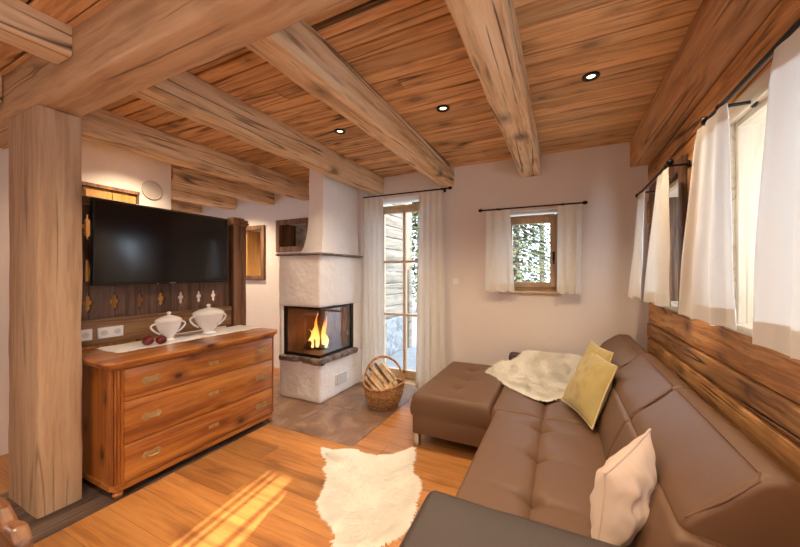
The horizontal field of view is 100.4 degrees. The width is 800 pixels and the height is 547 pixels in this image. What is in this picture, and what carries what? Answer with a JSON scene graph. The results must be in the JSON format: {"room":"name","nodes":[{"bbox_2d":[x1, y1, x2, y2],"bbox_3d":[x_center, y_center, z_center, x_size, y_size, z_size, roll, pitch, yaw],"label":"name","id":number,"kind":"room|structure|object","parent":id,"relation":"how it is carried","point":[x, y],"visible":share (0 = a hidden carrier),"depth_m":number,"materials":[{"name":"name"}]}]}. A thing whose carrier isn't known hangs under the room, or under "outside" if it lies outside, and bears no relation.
{"room":"traditional dwelling","nodes":[
{"label":"traditional dwelling","id":0,"kind":"room"},
{"bbox_2d":[0,138,170,455],"bbox_3d":[-3.478,0.075,1.914,0.170,2.650,4.000,0,0,26],"label":"wall partition","id":1,"kind":"structure","parent":0,"point":[102,164],"depth_m":3.04,"materials":[{"name":"beige paint"}]},
{"bbox_2d":[82,181,139,349],"bbox_3d":[-2.741,0.015,3.163,0.058,1.670,0.450,0,0,26],"label":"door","id":2,"kind":"structure","parent":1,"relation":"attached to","point":[88,189],"depth_m":3.10,"materials":[{"name":"orange wood"}]},
{"bbox_2d":[139,293,162,340],"bbox_3d":[-2.580,0.760,3.530,0.029,1.280,0.310,0,0,26],"label":"wainscot","id":3,"kind":"structure","parent":1,"relation":"attached to","point":[160,298],"depth_m":3.52,"materials":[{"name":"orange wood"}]},
{"bbox_2d":[141,180,162,199],"bbox_3d":[-2.603,-0.875,3.502,0.012,0.200,0.200,0,0,26],"label":"loudspeaker","id":4,"kind":"object","parent":1,"relation":"attached to","point":[152,190],"visible":1,"depth_m":3.50,"materials":[{"name":"beige plastic"}]},
{"bbox_2d":[154,319,182,341],"bbox_3d":[-1.831,0.451,2.637,0.165,0.163,0.194,0,0,26],"label":"bowl","id":5,"kind":"object","parent":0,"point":[168,328],"depth_m":2.59,"materials":[{"name":"white ceramic"}]},
{"bbox_2d":[192,312,224,334],"bbox_3d":[-1.698,0.441,2.956,0.227,0.185,0.267,0,0,26],"label":"bowl","id":6,"kind":"object","parent":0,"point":[207,321],"depth_m":2.89,"materials":[{"name":"white ceramic"}]},
{"bbox_2d":[0,367,478,546],"bbox_3d":[-2.077,1.459,2.177,7.760,0.122,5.998,0,0,26],"label":"floor","id":7,"kind":"structure","parent":0,"point":[261,488],"depth_m":2.22,"materials":[{"name":"brown wood"}]},
{"bbox_2d":[0,497,33,546],"bbox_3d":[-1.077,0.960,0.602,0.470,0.880,0.487,0,0,26],"label":"chair","id":8,"kind":"object","parent":7,"relation":"on","point":[14,532],"visible":1,"depth_m":0.71,"materials":[{"name":"brown wood"}]},
{"bbox_2d":[0,422,266,543],"bbox_3d":[-2.274,1.414,1.796,0.740,0.033,3.240,0,0,26],"label":"floor strip","id":9,"kind":"object","parent":7,"relation":"on","point":[94,499],"visible":0.13,"depth_m":2.03,"materials":[{"name":"brown wood"}]},
{"bbox_2d":[8,105,82,518],"bbox_3d":[-2.211,0.218,2.077,0.443,2.360,0.209,0,0,26],"label":"wooden post","id":10,"kind":"object","parent":9,"relation":"on","point":[45,452],"visible":1,"depth_m":1.98,"materials":[{"name":"brown wood"}]},
{"bbox_2d":[0,0,351,147],"bbox_3d":[-1.038,-1.113,1.501,4.580,0.305,0.221,0,0,26],"label":"cross beam","id":11,"kind":"structure","parent":10,"relation":"on","point":[126,48],"depth_m":1.51,"materials":[{"name":"brown wood"}]},
{"bbox_2d":[82,326,276,498],"bbox_3d":[-1.703,0.967,2.716,0.621,0.858,1.367,0,0,26],"label":"dresser","id":12,"kind":"object","parent":9,"relation":"on","point":[146,411],"visible":0.98,"depth_m":2.31,"materials":[{"name":"brown wood"}]},
{"bbox_2d":[95,325,260,352],"bbox_3d":[-1.781,0.536,2.851,0.323,0.005,1.210,0,0,26],"label":"table runner","id":13,"kind":"object","parent":12,"relation":"on","point":[131,346],"visible":0.84,"depth_m":2.69,"materials":[{"name":"white fabric"}]},
{"bbox_2d":[142,335,153,344],"bbox_3d":[-1.872,0.493,2.473,0.074,0.078,0.074,0,0,26],"label":"apple","id":14,"kind":"object","parent":13,"relation":"on","point":[147,340],"visible":1,"depth_m":2.45,"materials":[{"name":"brown food"}]},
{"bbox_2d":[156,335,166,343],"bbox_3d":[-1.805,0.495,2.518,0.070,0.074,0.070,0,0,26],"label":"apple","id":15,"kind":"object","parent":13,"relation":"on","point":[161,339],"visible":1,"depth_m":2.50,"materials":[{"name":"brown food"}]},
{"bbox_2d":[150,311,185,341],"bbox_3d":[-1.831,0.416,2.637,0.212,0.234,0.177,0,0,-25],"label":"soup tureen","id":16,"kind":"object","parent":13,"relation":"on","point":[168,325],"visible":0.94,"depth_m":2.59,"materials":[{"name":"white ceramic"}]},
{"bbox_2d":[189,304,226,334],"bbox_3d":[-1.698,0.400,2.956,0.251,0.265,0.248,0,0,-19],"label":"soup tureen","id":17,"kind":"object","parent":13,"relation":"on","point":[208,318],"visible":1,"depth_m":2.89,"materials":[{"name":"white ceramic"}]},
{"bbox_2d":[82,195,248,347],"bbox_3d":[-2.025,0.405,2.936,0.166,1.980,1.508,0,0,26],"label":"balustrade panel","id":18,"kind":"object","parent":7,"relation":"on","point":[230,296],"visible":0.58,"depth_m":2.82,"materials":[{"name":"brown wood"}]},
{"bbox_2d":[82,329,91,340],"bbox_3d":[-2.249,0.441,2.379,0.011,0.082,0.081,0,0,26],"label":"wall socket","id":19,"kind":"object","parent":18,"relation":"attached to","point":[87,333],"visible":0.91,"depth_m":2.38,"materials":[{"name":"white plastic"}]},
{"bbox_2d":[82,332,88,337],"bbox_3d":[-2.245,0.441,2.377,0.002,0.041,0.041,0,0,26],"label":"outlet","id":20,"kind":"object","parent":19,"relation":"attached to","point":[84,334],"depth_m":2.38,"materials":[{"name":"grey plastic"}]},
{"bbox_2d":[97,325,123,338],"bbox_3d":[-2.183,0.441,2.515,0.011,0.082,0.162,0,0,26],"label":"wall socket","id":21,"kind":"object","parent":18,"relation":"attached to","point":[112,331],"visible":1,"depth_m":2.51,"materials":[{"name":"white plastic"}]},
{"bbox_2d":[101,330,107,335],"bbox_3d":[-2.197,0.441,2.476,0.002,0.041,0.041,0,0,26],"label":"outlet","id":22,"kind":"object","parent":21,"relation":"attached to","point":[103,332],"depth_m":2.48,"materials":[{"name":"grey plastic"}]},
{"bbox_2d":[90,197,227,285],"bbox_3d":[-2.001,-0.229,2.879,0.089,0.634,1.072,0,0,26],"label":"television","id":23,"kind":"object","parent":18,"relation":"attached to","point":[131,244],"visible":1,"depth_m":2.73,"materials":[{"name":"black plastic"}]},
{"bbox_2d":[274,169,362,402],"bbox_3d":[-0.953,0.078,4.050,0.688,2.651,0.870,0,0,26],"label":"fireplace","id":24,"kind":"object","parent":7,"relation":"on","point":[323,279],"visible":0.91,"depth_m":3.80,"materials":[{"name":"white paint"}]},
{"bbox_2d":[304,343,327,348],"bbox_3d":[-0.991,0.865,3.952,0.300,0.067,0.067,0,0,9],"label":"log","id":25,"kind":"object","parent":24,"relation":"in","point":[320,346],"visible":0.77,"depth_m":3.93,"materials":[{"name":"brown wood"}]},
{"bbox_2d":[307,335,331,345],"bbox_3d":[-0.959,0.800,3.969,0.305,0.093,0.066,0,0,-42],"label":"log","id":26,"kind":"object","parent":25,"relation":"on","point":[309,343],"visible":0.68,"depth_m":3.92,"materials":[{"name":"brown wood"}]},
{"bbox_2d":[309,314,328,347],"bbox_3d":[-0.965,0.666,3.947,0.293,0.402,0.198,0,0,26],"label":"flame","id":27,"kind":"object","parent":26,"relation":"on","point":[314,333],"visible":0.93,"depth_m":3.90,"materials":[{"name":"yellow"}]},
{"bbox_2d":[279,255,360,356],"bbox_3d":[-0.948,0.379,4.060,0.612,1.166,0.826,0,0,26],"label":"hood","id":28,"kind":"object","parent":24,"relation":"attached to","point":[310,286],"depth_m":3.85,"materials":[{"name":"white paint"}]},
{"bbox_2d":[335,371,346,385],"bbox_3d":[-0.685,1.225,3.900,0.020,0.120,0.215,0,0,26],"label":"vent","id":29,"kind":"object","parent":24,"relation":"attached to","point":[340,376],"depth_m":3.88,"materials":[{"name":"grey metal"}]},
{"bbox_2d":[314,446,422,546],"bbox_3d":[-0.228,1.380,2.176,0.774,0.038,1.058,0,0,-1],"label":"sheepskin","id":30,"kind":"object","parent":7,"relation":"on","point":[368,500],"visible":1,"depth_m":2.05,"materials":[{"name":"white fur"}]},
{"bbox_2d":[363,355,404,410],"bbox_3d":[-0.173,1.131,3.531,0.443,0.531,0.444,0,0,-45],"label":"wicker basket","id":31,"kind":"object","parent":7,"relation":"on","point":[383,401],"visible":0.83,"depth_m":3.38,"materials":[{"name":"brown wicker"}]},
{"bbox_2d":[363,373,378,389],"bbox_3d":[-0.301,1.154,3.495,0.250,0.172,0.040,0,0,42],"label":"firewood piece","id":32,"kind":"object","parent":31,"relation":"in","point":[366,376],"visible":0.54,"depth_m":3.49,"materials":[{"name":"brown wood"}]},
{"bbox_2d":[368,376,381,392],"bbox_3d":[-0.251,1.163,3.467,0.207,0.162,0.042,0,0,35],"label":"firewood piece","id":33,"kind":"object","parent":31,"relation":"in","point":[370,378],"visible":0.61,"depth_m":3.47,"materials":[{"name":"brown wood"}]},
{"bbox_2d":[369,371,383,387],"bbox_3d":[-0.241,1.127,3.521,0.215,0.171,0.049,0,0,42],"label":"firewood piece","id":34,"kind":"object","parent":31,"relation":"in","point":[371,372],"visible":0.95,"depth_m":3.51,"materials":[{"name":"brown wood"}]},
{"bbox_2d":[369,365,385,383],"bbox_3d":[-0.241,1.083,3.558,0.217,0.173,0.047,0,0,36],"label":"firewood piece","id":35,"kind":"object","parent":31,"relation":"in","point":[371,367],"visible":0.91,"depth_m":3.54,"materials":[{"name":"brown wood"}]},
{"bbox_2d":[371,375,386,389],"bbox_3d":[-0.207,1.160,3.494,0.239,0.184,0.058,0,0,42],"label":"firewood piece","id":36,"kind":"object","parent":31,"relation":"in","point":[384,388],"visible":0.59,"depth_m":3.48,"materials":[{"name":"brown wood"}]},
{"bbox_2d":[371,368,388,388],"bbox_3d":[-0.210,1.117,3.529,0.237,0.190,0.041,0,0,36],"label":"firewood piece","id":37,"kind":"object","parent":31,"relation":"in","point":[386,385],"visible":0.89,"depth_m":3.48,"materials":[{"name":"brown wood"}]},
{"bbox_2d":[374,363,389,382],"bbox_3d":[-0.198,1.072,3.585,0.241,0.190,0.035,0,0,43],"label":"firewood piece","id":38,"kind":"object","parent":31,"relation":"in","point":[376,365],"visible":1,"depth_m":3.58,"materials":[{"name":"brown wood"}]},
{"bbox_2d":[381,363,396,380],"bbox_3d":[-0.128,1.082,3.643,0.248,0.175,0.042,0,0,43],"label":"firewood piece","id":39,"kind":"object","parent":31,"relation":"in","point":[386,367],"visible":0.35,"depth_m":3.62,"materials":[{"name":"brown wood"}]},
{"bbox_3d":[-0.112,1.110,3.585,0.222,0.175,0.088,0,0,26],"label":"firewood piece","id":40,"kind":"object","parent":31,"relation":"in","visible":0},
{"bbox_2d":[379,364,394,382],"bbox_3d":[-0.147,1.080,3.600,0.225,0.178,0.051,0,0,43],"label":"firewood piece","id":41,"kind":"object","parent":40,"relation":"on","point":[381,366],"visible":0.94,"depth_m":3.59,"materials":[{"name":"brown wood"}]},
{"bbox_2d":[397,378,415,385],"bbox_3d":[0.043,1.404,4.305,0.850,0.032,0.180,0,0,26],"label":"threshold","id":42,"kind":"object","parent":7,"relation":"on","point":[407,381],"visible":0.06,"depth_m":4.24,"materials":[{"name":"beige wood"}]},
{"bbox_2d":[399,334,799,546],"bbox_3d":[0.805,0.965,2.138,1.832,0.870,2.889,0,0,26],"label":"sofa","id":43,"kind":"object","parent":7,"relation":"on","point":[529,481],"visible":0.7,"depth_m":1.37,"materials":[{"name":"brown leather"}]},
{"bbox_2d":[410,361,503,429],"bbox_3d":[0.622,1.055,3.074,0.645,0.189,1.143,0,0,26],"label":"cushion","id":44,"kind":"object","parent":43,"relation":"on","point":[462,395],"depth_m":2.66,"materials":[{"name":"brown leather"}]},
{"bbox_2d":[455,411,605,536],"bbox_3d":[0.705,1.046,1.679,0.685,0.168,1.311,0,0,26],"label":"seat cushion","id":45,"kind":"object","parent":43,"relation":"on","point":[532,466],"depth_m":1.65,"materials":[{"name":"brown leather"}]},
{"bbox_2d":[485,350,582,401],"bbox_3d":[1.334,0.868,3.029,0.991,0.186,0.880,0,0,-21],"label":"sheepskin","id":46,"kind":"object","parent":43,"relation":"on","point":[540,375],"visible":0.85,"depth_m":3.07,"materials":[{"name":"white fur"}]},
{"bbox_2d":[490,385,596,427],"bbox_3d":[1.254,1.046,2.766,0.781,0.167,1.143,0,0,26],"label":"cushion","id":47,"kind":"object","parent":43,"relation":"on","point":[506,399],"depth_m":2.42,"materials":[{"name":"brown leather"}]},
{"bbox_2d":[561,352,617,429],"bbox_3d":[1.307,0.769,2.326,0.284,0.346,0.699,0,0,13],"label":"cushion","id":48,"kind":"object","parent":43,"relation":"on","point":[588,389],"visible":0.98,"depth_m":2.19,"materials":[{"name":"yellow fabric"}]},
{"bbox_2d":[576,340,613,368],"bbox_3d":[1.454,0.747,2.525,0.226,0.371,0.604,0,0,11],"label":"cushion","id":49,"kind":"object","parent":43,"relation":"on","point":[607,355],"visible":0.27,"depth_m":2.52,"materials":[{"name":"yellow fabric"}]},
{"bbox_2d":[597,383,631,459],"bbox_3d":[1.425,0.925,1.940,0.460,0.395,0.745,0,0,26],"label":"lumbar cushion","id":50,"kind":"object","parent":43,"relation":"on","point":[615,413],"depth_m":1.86,"materials":[{"name":"brown leather"}]},
{"bbox_2d":[590,428,656,546],"bbox_3d":[0.794,0.770,1.182,0.217,0.366,0.296,0,0,26],"label":"cushion","id":51,"kind":"object","parent":43,"relation":"on","point":[624,486],"visible":0.94,"depth_m":1.14,"materials":[{"name":"beige fabric"}]},
{"bbox_2d":[608,421,726,546],"bbox_3d":[1.079,0.925,1.230,0.461,0.395,0.825,0,0,26],"label":"lumbar cushion","id":52,"kind":"object","parent":43,"relation":"on","point":[663,527],"depth_m":1.03,"materials":[{"name":"brown leather"}]},
{"bbox_2d":[175,189,367,381],"bbox_3d":[-2.354,0.075,5.482,4.369,2.650,0.500,0,0,26],"label":"wall","id":53,"kind":"structure","parent":0,"point":[262,296],"depth_m":5.01,"materials":[{"name":"beige paint"}]},
{"bbox_2d":[246,231,260,274],"bbox_3d":[-2.356,-0.320,5.384,0.029,0.718,0.298,0,0,26],"label":"shutter","id":54,"kind":"object","parent":53,"relation":"attached to","point":[253,239],"depth_m":5.35,"materials":[{"name":"orange wood"}]},
{"bbox_2d":[246,225,264,279],"bbox_3d":[-2.208,-0.318,5.286,0.505,0.835,0.345,0,0,26],"label":"framed piece","id":55,"kind":"object","parent":53,"relation":"attached to","point":[255,241],"visible":0.69,"depth_m":5.29,"materials":[{"name":"brown wood"}]},
{"bbox_2d":[276,217,308,251],"bbox_3d":[-1.466,-0.550,4.942,0.660,0.470,0.365,0,0,26],"label":"wall niche","id":56,"kind":"object","parent":53,"relation":"attached to","point":[289,238],"visible":0.74,"depth_m":4.94,"materials":[{"name":"brown wood"}]},
{"bbox_2d":[0,0,701,182],"bbox_3d":[-2.048,-1.296,2.192,7.800,0.107,6.050,0,0,26],"label":"ceiling","id":57,"kind":"structure","parent":0,"point":[413,53],"depth_m":2.11,"materials":[{"name":"brown wood"}]},
{"bbox_2d":[0,74,1,104],"bbox_3d":[-3.143,-1.164,0.967,0.178,0.198,2.589,0,0,26],"label":"ceiling beam","id":58,"kind":"structure","parent":57,"relation":"attached to","point":[0,74],"depth_m":2.09,"materials":[{"name":"brown wood"}]},
{"bbox_2d":[0,0,71,62],"bbox_3d":[-2.303,-1.179,0.558,0.178,0.170,2.589,0,0,26],"label":"ceiling beam","id":59,"kind":"structure","parent":57,"relation":"attached to","point":[23,26],"depth_m":1.58,"materials":[{"name":"brown wood"}]},
{"bbox_2d":[171,199,201,213],"bbox_3d":[-3.784,-1.143,5.102,0.179,0.237,1.435,0,0,26],"label":"beam","id":60,"kind":"structure","parent":57,"relation":"attached to","point":[176,205],"depth_m":5.47,"materials":[{"name":"brown wood"}]},
{"bbox_2d":[79,108,308,200],"bbox_3d":[-1.881,-1.143,3.502,0.183,0.238,2.647,0,0,26],"label":"ceiling beam","id":61,"kind":"structure","parent":57,"relation":"attached to","point":[101,126],"depth_m":3.07,"materials":[{"name":"brown wood"}]},
{"bbox_2d":[171,184,235,209],"bbox_3d":[-3.021,-1.144,4.731,0.180,0.237,1.435,0,0,26],"label":"beam","id":62,"kind":"structure","parent":57,"relation":"attached to","point":[180,193],"depth_m":4.84,"materials":[{"name":"brown wood"}]},
{"bbox_2d":[171,164,274,204],"bbox_3d":[-2.264,-1.144,4.363,0.179,0.236,1.435,0,0,26],"label":"beam","id":63,"kind":"structure","parent":57,"relation":"attached to","point":[182,176],"depth_m":4.17,"materials":[{"name":"brown wood"}]},
{"bbox_2d":[132,72,383,194],"bbox_3d":[-0.897,-1.143,3.107,0.180,0.239,2.797,0,0,26],"label":"ceiling beam","id":64,"kind":"structure","parent":57,"relation":"attached to","point":[188,96],"depth_m":2.50,"materials":[{"name":"brown wood"}]},
{"bbox_2d":[334,128,345,133],"bbox_3d":[-0.526,-1.246,2.921,0.102,0.012,0.102,0,0,26],"label":"recessed light","id":65,"kind":"object","parent":57,"relation":"in","point":[337,131],"visible":1,"depth_m":2.91,"materials":[{"name":"black metal"}]},
{"bbox_2d":[244,20,453,186],"bbox_3d":[-0.048,-1.143,2.694,0.176,0.238,2.797,0,0,26],"label":"ceiling beam","id":66,"kind":"structure","parent":57,"relation":"attached to","point":[297,51],"depth_m":1.99,"materials":[{"name":"brown wood"}]},
{"bbox_2d":[436,105,449,111],"bbox_3d":[0.325,-1.246,2.515,0.102,0.012,0.102,0,0,26],"label":"recessed light","id":67,"kind":"object","parent":57,"relation":"in","point":[442,108],"visible":1,"depth_m":2.52,"materials":[{"name":"black metal"}]},
{"bbox_2d":[445,0,540,176],"bbox_3d":[0.781,-1.144,2.291,0.215,0.239,2.797,0,0,26],"label":"ceiling beam","id":68,"kind":"structure","parent":57,"relation":"attached to","point":[488,30],"depth_m":1.69,"materials":[{"name":"brown wood"}]},
{"bbox_2d":[582,71,599,81],"bbox_3d":[1.209,-1.246,2.108,0.102,0.012,0.102,0,0,26],"label":"recessed light","id":69,"kind":"object","parent":57,"relation":"in","point":[593,75],"visible":1,"depth_m":2.10,"materials":[{"name":"black metal"}]},
{"bbox_2d":[368,142,650,366],"bbox_3d":[1.177,0.075,3.848,3.410,2.650,0.350,0,0,26],"label":"wall","id":70,"kind":"structure","parent":0,"point":[484,327],"depth_m":3.48,"materials":[{"name":"beige paint"}]},
{"bbox_2d":[383,203,418,379],"bbox_3d":[0.095,0.245,4.413,0.850,2.310,0.100,0,0,26],"label":"door","id":71,"kind":"structure","parent":70,"relation":"in","point":[408,208],"depth_m":4.40,"materials":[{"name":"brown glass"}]},
{"bbox_2d":[363,186,451,197],"bbox_3d":[0.009,-0.988,4.155,1.352,0.046,0.116,0,0,26],"label":"curtain rod","id":72,"kind":"object","parent":70,"relation":"attached to","point":[449,187],"visible":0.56,"depth_m":4.03,"materials":[{"name":"black metal"}]},
{"bbox_2d":[362,196,383,375],"bbox_3d":[-0.375,0.204,4.294,0.368,2.364,0.052,0,0,26],"label":"curtain","id":73,"kind":"object","parent":72,"relation":"hanging from","point":[373,302],"visible":0.73,"depth_m":4.29,"materials":[{"name":"white fabric"}]},
{"bbox_2d":[416,190,445,388],"bbox_3d":[0.360,0.208,3.940,0.398,2.356,0.054,0,0,26],"label":"curtain","id":74,"kind":"object","parent":72,"relation":"hanging from","point":[430,343],"visible":0.82,"depth_m":3.95,"materials":[{"name":"white fabric"}]},
{"bbox_2d":[453,279,458,284],"bbox_3d":[0.653,0.095,3.902,0.070,0.070,0.009,0,0,26],"label":"light switch","id":75,"kind":"object","parent":70,"relation":"attached to","point":[455,281],"visible":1,"depth_m":3.90,"materials":[{"name":"white plastic"}]},
{"bbox_2d":[499,291,561,294],"bbox_3d":[1.411,0.206,3.609,0.620,0.028,0.175,0,0,26],"label":"window sill","id":76,"kind":"structure","parent":70,"relation":"attached to","point":[507,292],"depth_m":3.55,"materials":[{"name":"brown wood"}]},
{"bbox_2d":[478,201,587,211],"bbox_3d":[1.362,-0.693,3.497,1.062,0.045,0.116,0,0,26],"label":"curtain rod","id":77,"kind":"object","parent":70,"relation":"attached to","point":[583,202],"visible":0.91,"depth_m":3.43,"materials":[{"name":"black metal"}]},
{"bbox_2d":[485,210,514,291],"bbox_3d":[1.073,-0.240,3.584,0.301,0.881,0.046,0,0,23],"label":"curtain","id":78,"kind":"object","parent":77,"relation":"hanging from","point":[499,255],"visible":1,"depth_m":3.59,"materials":[{"name":"white fabric"}]},
{"bbox_2d":[557,204,581,294],"bbox_3d":[1.672,-0.237,3.291,0.225,0.886,0.048,0,0,24],"label":"curtain","id":79,"kind":"object","parent":77,"relation":"hanging from","point":[569,222],"visible":1,"depth_m":3.30,"materials":[{"name":"white fabric"}]},
{"bbox_2d":[510,213,557,290],"bbox_3d":[1.449,-0.225,3.687,0.580,0.840,0.162,0,0,26],"label":"window","id":80,"kind":"structure","parent":70,"relation":"in","point":[552,219],"depth_m":3.61,"materials":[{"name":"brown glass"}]},
{"bbox_2d":[647,0,799,484],"bbox_3d":[1.277,0.075,0.490,0.450,2.650,5.599,0,0,26],"label":"wall","id":81,"kind":"structure","parent":0,"point":[755,388],"depth_m":1.53,"materials":[{"name":"brown wood"}]},
{"bbox_2d":[635,159,690,197],"bbox_3d":[1.921,-0.685,2.469,0.134,0.046,1.012,0,0,26],"label":"curtain rod","id":82,"kind":"object","parent":81,"relation":"attached to","point":[669,163],"visible":0.79,"depth_m":2.12,"materials":[{"name":"black metal"}]},
{"bbox_2d":[628,190,644,299],"bbox_3d":[1.980,-0.227,2.787,0.082,0.886,0.251,0,0,22],"label":"curtain","id":83,"kind":"object","parent":82,"relation":"hanging from","point":[634,291],"visible":1,"depth_m":2.78,"materials":[{"name":"white fabric"}]},
{"bbox_2d":[643,167,670,306],"bbox_3d":[1.833,-0.225,2.404,0.043,0.891,0.735,0,0,26],"label":"curtain","id":84,"kind":"object","parent":82,"relation":"hanging from","point":[657,288],"visible":1,"depth_m":2.22,"materials":[{"name":"white fabric"}]},
{"bbox_2d":[649,154,690,311],"bbox_3d":[2.208,-0.249,2.429,0.473,1.026,0.880,0,0,26],"label":"window","id":85,"kind":"structure","parent":81,"relation":"in","point":[673,188],"depth_m":2.47,"materials":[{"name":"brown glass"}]},
{"bbox_2d":[630,0,778,166],"bbox_3d":[1.027,-1.133,0.613,0.159,0.257,5.600,0,0,26],"label":"beam","id":86,"kind":"structure","parent":81,"relation":"attached to","point":[719,30],"depth_m":1.69,"materials":[{"name":"brown wood"}]},
{"bbox_2d":[724,66,770,337],"bbox_3d":[1.432,-0.258,0.824,0.466,1.043,1.555,0,0,26],"label":"window","id":87,"kind":"structure","parent":81,"relation":"in","point":[750,130],"depth_m":1.51,"materials":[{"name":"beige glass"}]},
{"bbox_2d":[700,18,799,125],"bbox_3d":[1.081,-0.705,0.742,0.134,0.046,1.772,0,0,26],"label":"curtain rod","id":88,"kind":"object","parent":81,"relation":"attached to","point":[795,26],"visible":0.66,"depth_m":1.18,"materials":[{"name":"black metal"}]},
{"bbox_2d":[678,103,736,329],"bbox_3d":[1.450,-0.228,1.609,0.052,0.934,0.606,0,0,26],"label":"curtain","id":89,"kind":"object","parent":88,"relation":"hanging from","point":[706,293],"visible":1,"depth_m":1.48,"materials":[{"name":"white fabric"}]},
{"bbox_2d":[752,26,799,359],"bbox_3d":[1.094,-0.222,0.880,0.056,0.946,0.545,0,0,26],"label":"curtain","id":90,"kind":"object","parent":88,"relation":"hanging from","point":[776,298],"visible":1,"depth_m":1.02,"materials":[{"name":"white fabric"}]},
{"label":"outside","id":91,"kind":"structure","parent":0,"visible":0},
{"bbox_2d":[386,281,416,369],"bbox_3d":[14.043,1.600,28.865,60.000,0.100,55.800,0,0,26],"label":"ground","id":92,"kind":"structure","parent":91,"point":[411,352],"depth_m":6.37,"materials":[{"name":"white snow"}]},
{"bbox_2d":[384,202,411,355],"bbox_3d":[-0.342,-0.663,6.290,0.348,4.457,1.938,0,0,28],"label":"house","id":93,"kind":"structure","parent":92,"relation":"on","point":[394,222],"depth_m":6.64,"materials":[{"name":"wood"}]},
{"bbox_2d":[412,202,418,311],"bbox_3d":[0.771,-1.525,13.486,2.642,6.150,2.622,0,0,26],"label":"conifer tree","id":94,"kind":"object","parent":92,"relation":"on","point":[415,226],"visible":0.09,"depth_m":13.20,"materials":[{"name":"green plant"}]},
{"bbox_2d":[513,224,549,281],"bbox_3d":[3.848,-1.625,10.924,2.743,6.350,2.624,0,0,26],"label":"conifer tree","id":95,"kind":"object","parent":92,"relation":"on","point":[518,261],"visible":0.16,"depth_m":10.57,"materials":[{"name":"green plant"}]},
{"bbox_2d":[520,223,549,281],"bbox_3d":[7.053,-3.272,16.585,3.676,9.655,3.639,0,0,-15],"label":"conifer tree","id":96,"kind":"object","parent":92,"relation":"on","point":[545,225],"visible":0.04,"depth_m":16.48,"materials":[{"name":"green plant"}]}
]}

